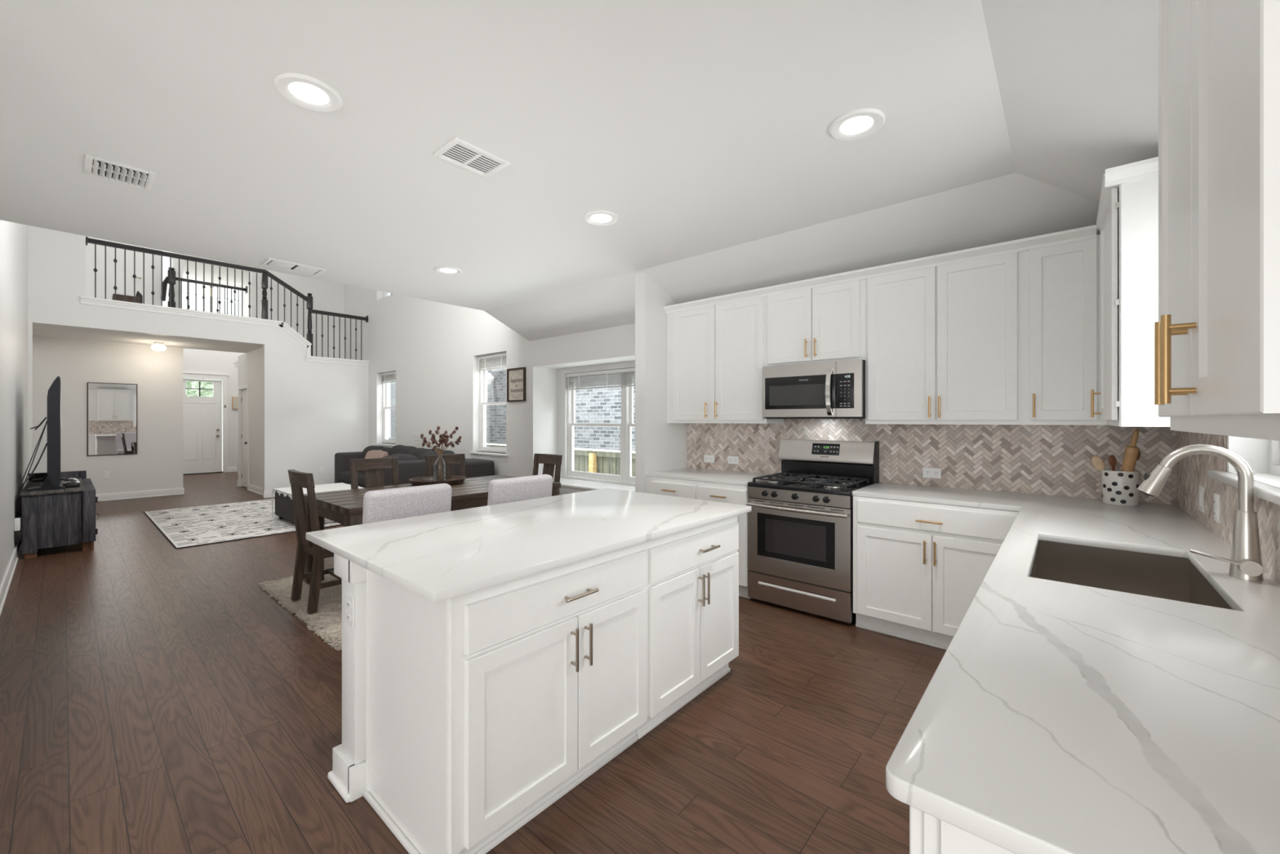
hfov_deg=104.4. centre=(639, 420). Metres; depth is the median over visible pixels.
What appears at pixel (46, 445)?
power cable
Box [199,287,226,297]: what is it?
chandelier
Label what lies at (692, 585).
base cabinet
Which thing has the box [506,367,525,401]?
framed sign
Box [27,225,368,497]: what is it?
wall
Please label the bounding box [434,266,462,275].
recessed light
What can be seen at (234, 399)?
sign
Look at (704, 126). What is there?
ceiling
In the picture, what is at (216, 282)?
window
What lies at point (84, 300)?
trim
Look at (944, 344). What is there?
upper cabinet
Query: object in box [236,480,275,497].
baseboard
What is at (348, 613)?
socket
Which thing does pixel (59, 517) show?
tv stand
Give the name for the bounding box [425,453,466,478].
dining chair
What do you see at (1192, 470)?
backsplash
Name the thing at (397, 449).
cushion
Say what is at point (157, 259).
wall
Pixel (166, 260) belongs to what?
wall
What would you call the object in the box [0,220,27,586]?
wall
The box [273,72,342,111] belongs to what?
recessed light
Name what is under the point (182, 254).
ceiling
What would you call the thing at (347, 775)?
island leg
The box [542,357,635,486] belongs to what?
wall
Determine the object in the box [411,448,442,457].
cushion
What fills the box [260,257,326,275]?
ceiling vent
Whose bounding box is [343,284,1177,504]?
wall
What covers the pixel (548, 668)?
base cabinet
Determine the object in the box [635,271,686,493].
wall partition
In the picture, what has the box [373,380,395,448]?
window
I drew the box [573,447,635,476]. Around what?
fence
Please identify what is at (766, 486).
cooktop
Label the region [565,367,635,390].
window blind
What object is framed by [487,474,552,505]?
upholstered chair
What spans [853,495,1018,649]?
base cabinet
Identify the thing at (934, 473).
wall outlet
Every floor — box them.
[0,471,946,853]
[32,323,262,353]
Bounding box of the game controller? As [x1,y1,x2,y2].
[68,477,78,480]
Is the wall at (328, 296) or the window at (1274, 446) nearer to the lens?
the window at (1274, 446)
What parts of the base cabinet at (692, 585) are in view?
door, drawer, handle, handle, handle, door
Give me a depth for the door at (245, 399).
10.23 m
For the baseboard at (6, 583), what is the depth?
4.24 m
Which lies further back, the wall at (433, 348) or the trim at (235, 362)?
the trim at (235, 362)
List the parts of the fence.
post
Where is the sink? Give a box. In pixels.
[1030,539,1232,609]
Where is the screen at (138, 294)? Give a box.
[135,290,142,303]
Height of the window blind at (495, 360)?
0.720 m
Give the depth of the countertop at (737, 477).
4.33 m
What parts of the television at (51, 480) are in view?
casing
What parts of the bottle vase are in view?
dried stem, dried stem, dried stem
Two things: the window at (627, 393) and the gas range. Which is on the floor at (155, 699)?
the gas range
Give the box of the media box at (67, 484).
[62,480,79,488]
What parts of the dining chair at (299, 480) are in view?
leg, rail, leg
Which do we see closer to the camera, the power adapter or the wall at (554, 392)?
the power adapter
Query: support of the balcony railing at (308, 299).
on the trim at (84, 300)
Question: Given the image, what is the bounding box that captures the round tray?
[408,475,465,485]
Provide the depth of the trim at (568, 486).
6.08 m
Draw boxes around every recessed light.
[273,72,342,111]
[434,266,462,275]
[583,209,618,226]
[829,108,884,140]
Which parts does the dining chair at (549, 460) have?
leg, rail, leg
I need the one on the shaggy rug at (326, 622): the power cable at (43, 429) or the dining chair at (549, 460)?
the dining chair at (549, 460)
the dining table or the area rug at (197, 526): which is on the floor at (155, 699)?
the area rug at (197, 526)
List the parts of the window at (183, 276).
sash, sash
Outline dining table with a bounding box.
[302,475,560,582]
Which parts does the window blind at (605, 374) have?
rail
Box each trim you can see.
[80,295,369,365]
[233,360,237,367]
[552,477,635,493]
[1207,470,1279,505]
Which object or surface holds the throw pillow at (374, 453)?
on the sectional sofa
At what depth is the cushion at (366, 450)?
8.91 m
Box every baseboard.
[0,528,22,616]
[95,487,184,501]
[226,466,237,471]
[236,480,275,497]
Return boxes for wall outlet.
[319,466,323,472]
[346,592,354,628]
[704,454,714,462]
[727,455,738,464]
[922,467,941,478]
[1213,493,1219,523]
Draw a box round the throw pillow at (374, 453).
[363,449,388,471]
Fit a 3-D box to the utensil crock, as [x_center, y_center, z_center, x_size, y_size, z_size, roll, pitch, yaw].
[2.733,0.381,2.826,0.156,0.190,0.156,0,0,41]
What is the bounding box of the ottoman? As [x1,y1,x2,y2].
[275,489,327,523]
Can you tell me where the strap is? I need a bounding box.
[30,417,47,430]
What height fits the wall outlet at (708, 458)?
0.072 m
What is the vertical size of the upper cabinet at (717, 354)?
1.058 m
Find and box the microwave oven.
[762,359,865,418]
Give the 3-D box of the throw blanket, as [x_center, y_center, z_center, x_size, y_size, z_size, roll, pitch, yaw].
[-4.492,1.157,6.960,1.008,0.406,0.892,0,0,41]
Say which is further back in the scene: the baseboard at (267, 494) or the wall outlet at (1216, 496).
the baseboard at (267, 494)
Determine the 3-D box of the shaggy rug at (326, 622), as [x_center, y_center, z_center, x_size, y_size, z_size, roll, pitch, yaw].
[-1.750,1.377,4.482,1.901,0.021,2.420,0,0,41]
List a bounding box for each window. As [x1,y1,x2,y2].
[182,275,206,311]
[215,280,241,315]
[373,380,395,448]
[382,292,392,297]
[469,364,508,462]
[567,367,635,483]
[1269,440,1279,475]
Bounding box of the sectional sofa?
[334,451,494,488]
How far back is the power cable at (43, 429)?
5.07 m
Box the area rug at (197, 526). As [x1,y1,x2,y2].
[143,498,342,549]
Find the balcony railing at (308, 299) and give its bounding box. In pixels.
[85,236,368,359]
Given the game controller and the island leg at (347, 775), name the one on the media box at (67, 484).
the game controller
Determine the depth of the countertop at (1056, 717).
0.83 m
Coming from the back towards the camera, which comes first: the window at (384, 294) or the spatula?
the window at (384, 294)
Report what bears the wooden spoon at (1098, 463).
in the utensil crock
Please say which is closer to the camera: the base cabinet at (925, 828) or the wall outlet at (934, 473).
the base cabinet at (925, 828)
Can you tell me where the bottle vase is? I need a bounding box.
[413,426,461,480]
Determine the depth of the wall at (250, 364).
9.65 m
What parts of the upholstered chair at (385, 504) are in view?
backrest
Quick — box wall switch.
[1198,485,1204,512]
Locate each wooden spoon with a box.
[1091,455,1105,472]
[1108,454,1116,471]
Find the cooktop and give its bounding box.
[747,476,874,496]
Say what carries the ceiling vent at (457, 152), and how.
in the ceiling at (704, 126)
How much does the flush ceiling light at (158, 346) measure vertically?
0.143 m
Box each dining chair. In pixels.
[287,469,341,613]
[349,457,399,488]
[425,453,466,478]
[532,453,562,482]
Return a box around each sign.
[231,396,237,408]
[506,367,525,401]
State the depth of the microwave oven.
3.72 m
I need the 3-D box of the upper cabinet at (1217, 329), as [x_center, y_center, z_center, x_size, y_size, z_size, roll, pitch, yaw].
[0.998,-0.504,0.708,0.362,1.052,0.775,0,0,41]
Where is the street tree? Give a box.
[182,377,221,396]
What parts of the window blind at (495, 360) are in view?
rail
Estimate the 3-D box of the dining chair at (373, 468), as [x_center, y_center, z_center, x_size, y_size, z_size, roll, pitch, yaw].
[-2.437,0.872,4.733,0.547,0.990,0.450,0,0,41]
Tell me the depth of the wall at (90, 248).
8.86 m
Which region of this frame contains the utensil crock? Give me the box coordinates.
[1101,468,1139,506]
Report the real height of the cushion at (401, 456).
0.382 m
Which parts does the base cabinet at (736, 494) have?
handle, drawer, handle, drawer, door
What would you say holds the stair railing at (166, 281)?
on the ceiling at (39, 330)
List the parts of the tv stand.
door, door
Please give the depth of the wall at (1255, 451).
1.88 m
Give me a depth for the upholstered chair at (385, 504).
2.81 m
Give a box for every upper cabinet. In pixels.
[666,296,783,423]
[766,279,865,366]
[865,251,1023,424]
[1023,234,1107,425]
[1090,175,1170,426]
[1154,0,1279,440]
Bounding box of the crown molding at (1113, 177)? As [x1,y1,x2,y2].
[663,156,1158,313]
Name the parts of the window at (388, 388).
sill, sash, sash, pane, pane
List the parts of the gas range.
knob, knob, knob, window trim, handle, recessed pull, oven door, drawer, control panel, knob, knob, burner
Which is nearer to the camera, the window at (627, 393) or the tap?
the tap
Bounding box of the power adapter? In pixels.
[13,513,24,541]
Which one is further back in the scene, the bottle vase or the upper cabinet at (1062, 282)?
the bottle vase
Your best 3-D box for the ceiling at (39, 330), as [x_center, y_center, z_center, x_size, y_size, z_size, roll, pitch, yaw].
[-8.252,-1.506,8.486,1.620,0.307,2.730,0,0,41]
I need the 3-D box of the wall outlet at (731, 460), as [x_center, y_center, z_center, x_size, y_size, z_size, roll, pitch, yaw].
[0.866,0.373,4.628,0.115,0.072,0.009,0,0,41]
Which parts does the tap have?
spout, lever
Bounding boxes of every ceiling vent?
[83,154,155,190]
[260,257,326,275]
[432,137,510,177]
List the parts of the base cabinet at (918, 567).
door, handle, handle, handle, drawer, door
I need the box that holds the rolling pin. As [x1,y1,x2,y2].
[1120,429,1139,471]
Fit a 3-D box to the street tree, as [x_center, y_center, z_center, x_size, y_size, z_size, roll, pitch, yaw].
[-15.881,-0.927,17.573,2.623,4.779,4.896,0,0,41]
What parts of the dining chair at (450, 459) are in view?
leg, rail, leg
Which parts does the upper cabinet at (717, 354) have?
door, handle, door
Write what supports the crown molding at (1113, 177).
attached to the upper cabinet at (717, 354)
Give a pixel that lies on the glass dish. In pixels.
(430, 478)
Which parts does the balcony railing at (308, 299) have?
handrail, newel post, handrail, newel post, handrail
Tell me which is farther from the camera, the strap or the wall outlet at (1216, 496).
the strap
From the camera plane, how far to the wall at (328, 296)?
10.56 m
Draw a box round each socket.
[346,599,350,608]
[346,612,350,622]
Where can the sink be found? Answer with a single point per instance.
(1157, 575)
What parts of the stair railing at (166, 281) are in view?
stair rail, newel post, handrail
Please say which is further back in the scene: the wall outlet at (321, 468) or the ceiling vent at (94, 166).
the wall outlet at (321, 468)
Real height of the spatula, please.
0.295 m
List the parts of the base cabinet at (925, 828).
door, end panel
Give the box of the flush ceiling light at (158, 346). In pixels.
[151,342,166,351]
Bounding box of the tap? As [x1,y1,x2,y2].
[1137,444,1263,581]
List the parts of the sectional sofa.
armrest, armrest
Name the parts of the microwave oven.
door, handle, control panel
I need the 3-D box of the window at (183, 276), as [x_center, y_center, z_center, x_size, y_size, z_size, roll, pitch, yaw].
[-11.557,-3.240,12.811,0.090,0.900,0.560,0,0,41]
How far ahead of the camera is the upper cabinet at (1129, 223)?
2.11 m
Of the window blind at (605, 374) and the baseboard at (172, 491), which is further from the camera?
the baseboard at (172, 491)
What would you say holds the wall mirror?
attached to the wall at (157, 463)
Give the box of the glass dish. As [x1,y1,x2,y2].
[420,477,433,480]
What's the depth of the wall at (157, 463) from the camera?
8.64 m
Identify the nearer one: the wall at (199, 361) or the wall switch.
the wall switch
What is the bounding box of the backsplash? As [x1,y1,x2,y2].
[1177,431,1279,583]
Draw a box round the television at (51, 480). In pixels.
[26,376,65,491]
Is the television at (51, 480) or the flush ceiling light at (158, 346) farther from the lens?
the flush ceiling light at (158, 346)
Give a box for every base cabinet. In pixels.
[363,542,646,853]
[635,515,738,738]
[645,475,751,598]
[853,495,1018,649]
[909,805,1015,853]
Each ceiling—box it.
[0,0,1158,341]
[182,253,248,266]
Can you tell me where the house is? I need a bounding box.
[573,373,635,475]
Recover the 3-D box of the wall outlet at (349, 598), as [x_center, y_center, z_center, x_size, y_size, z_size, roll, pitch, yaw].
[-1.080,0.707,1.845,0.072,0.115,0.009,0,0,41]
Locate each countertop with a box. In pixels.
[306,488,751,602]
[646,467,781,485]
[852,482,1279,853]
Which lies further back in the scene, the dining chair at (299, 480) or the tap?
the dining chair at (299, 480)
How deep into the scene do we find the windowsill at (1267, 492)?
1.54 m
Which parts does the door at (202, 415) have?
panel mould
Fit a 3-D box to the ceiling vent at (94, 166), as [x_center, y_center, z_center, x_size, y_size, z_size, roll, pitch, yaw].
[-2.839,-1.343,2.711,0.280,0.021,0.260,0,0,41]
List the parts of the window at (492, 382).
sill, sash, sash, pane, pane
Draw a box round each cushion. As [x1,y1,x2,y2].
[338,470,364,484]
[360,445,391,458]
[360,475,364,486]
[382,453,418,461]
[388,444,417,455]
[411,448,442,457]
[417,449,454,459]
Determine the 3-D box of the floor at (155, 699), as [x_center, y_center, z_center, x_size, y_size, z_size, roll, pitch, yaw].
[-5.535,1.440,4.759,20.200,0.100,9.400,0,0,41]
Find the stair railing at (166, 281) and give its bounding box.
[162,266,247,315]
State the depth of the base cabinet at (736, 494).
3.97 m
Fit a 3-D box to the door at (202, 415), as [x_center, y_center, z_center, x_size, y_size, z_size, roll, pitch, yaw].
[-11.395,0.085,12.857,0.155,2.610,1.160,0,0,41]
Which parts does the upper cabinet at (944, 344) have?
door, handle, handle, door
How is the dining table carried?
on the shaggy rug at (326, 622)
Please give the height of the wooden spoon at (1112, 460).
0.263 m
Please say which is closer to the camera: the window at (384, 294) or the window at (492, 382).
the window at (492, 382)
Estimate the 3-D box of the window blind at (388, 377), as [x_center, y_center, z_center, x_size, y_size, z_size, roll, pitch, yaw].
[-4.861,-0.575,9.678,0.850,0.720,0.071,0,0,41]
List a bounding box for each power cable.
[17,419,47,517]
[17,443,47,517]
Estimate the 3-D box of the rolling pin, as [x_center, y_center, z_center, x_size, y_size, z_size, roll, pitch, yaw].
[2.756,0.257,2.800,0.084,0.408,0.053,0,0,41]
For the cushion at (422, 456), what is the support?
on the sectional sofa
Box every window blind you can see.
[380,371,395,383]
[477,351,506,403]
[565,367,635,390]
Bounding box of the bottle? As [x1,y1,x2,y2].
[434,453,445,480]
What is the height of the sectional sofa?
0.830 m
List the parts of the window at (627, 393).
sash, sash, sash, sash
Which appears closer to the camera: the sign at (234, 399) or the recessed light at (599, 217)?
the recessed light at (599, 217)
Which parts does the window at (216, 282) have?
sash, sash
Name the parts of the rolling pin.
handle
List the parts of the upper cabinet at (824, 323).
door, handle, handle, door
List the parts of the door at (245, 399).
panel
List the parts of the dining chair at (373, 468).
leg, rail, leg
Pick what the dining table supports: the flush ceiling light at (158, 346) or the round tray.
the round tray
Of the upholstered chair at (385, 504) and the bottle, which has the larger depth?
the bottle
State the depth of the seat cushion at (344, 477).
8.66 m
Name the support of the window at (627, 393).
in the wall at (554, 392)
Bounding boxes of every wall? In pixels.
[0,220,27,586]
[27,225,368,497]
[32,335,182,494]
[85,235,153,304]
[153,248,162,306]
[162,250,182,308]
[182,259,249,471]
[237,346,262,488]
[249,267,343,358]
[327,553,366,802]
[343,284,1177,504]
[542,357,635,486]
[1226,435,1279,488]
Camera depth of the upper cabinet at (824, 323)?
3.77 m
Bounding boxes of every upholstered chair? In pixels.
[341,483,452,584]
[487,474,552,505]
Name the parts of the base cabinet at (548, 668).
island end panel, door, drawer, handle, handle, handle, door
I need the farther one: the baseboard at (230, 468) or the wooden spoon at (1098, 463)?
the baseboard at (230, 468)
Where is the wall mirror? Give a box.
[87,382,137,455]
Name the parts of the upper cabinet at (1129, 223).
handle, door, panel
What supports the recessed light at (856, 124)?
in the ceiling at (704, 126)
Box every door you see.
[182,372,229,475]
[237,383,248,488]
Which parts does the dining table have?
leg, leg, leg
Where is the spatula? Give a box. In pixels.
[1136,450,1140,460]
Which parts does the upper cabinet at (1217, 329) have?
handle, handle, door, door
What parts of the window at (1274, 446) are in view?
sash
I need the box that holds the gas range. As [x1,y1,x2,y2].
[746,439,879,622]
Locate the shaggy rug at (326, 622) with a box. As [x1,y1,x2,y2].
[256,573,342,651]
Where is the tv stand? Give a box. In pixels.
[20,470,99,559]
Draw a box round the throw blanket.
[271,482,364,522]

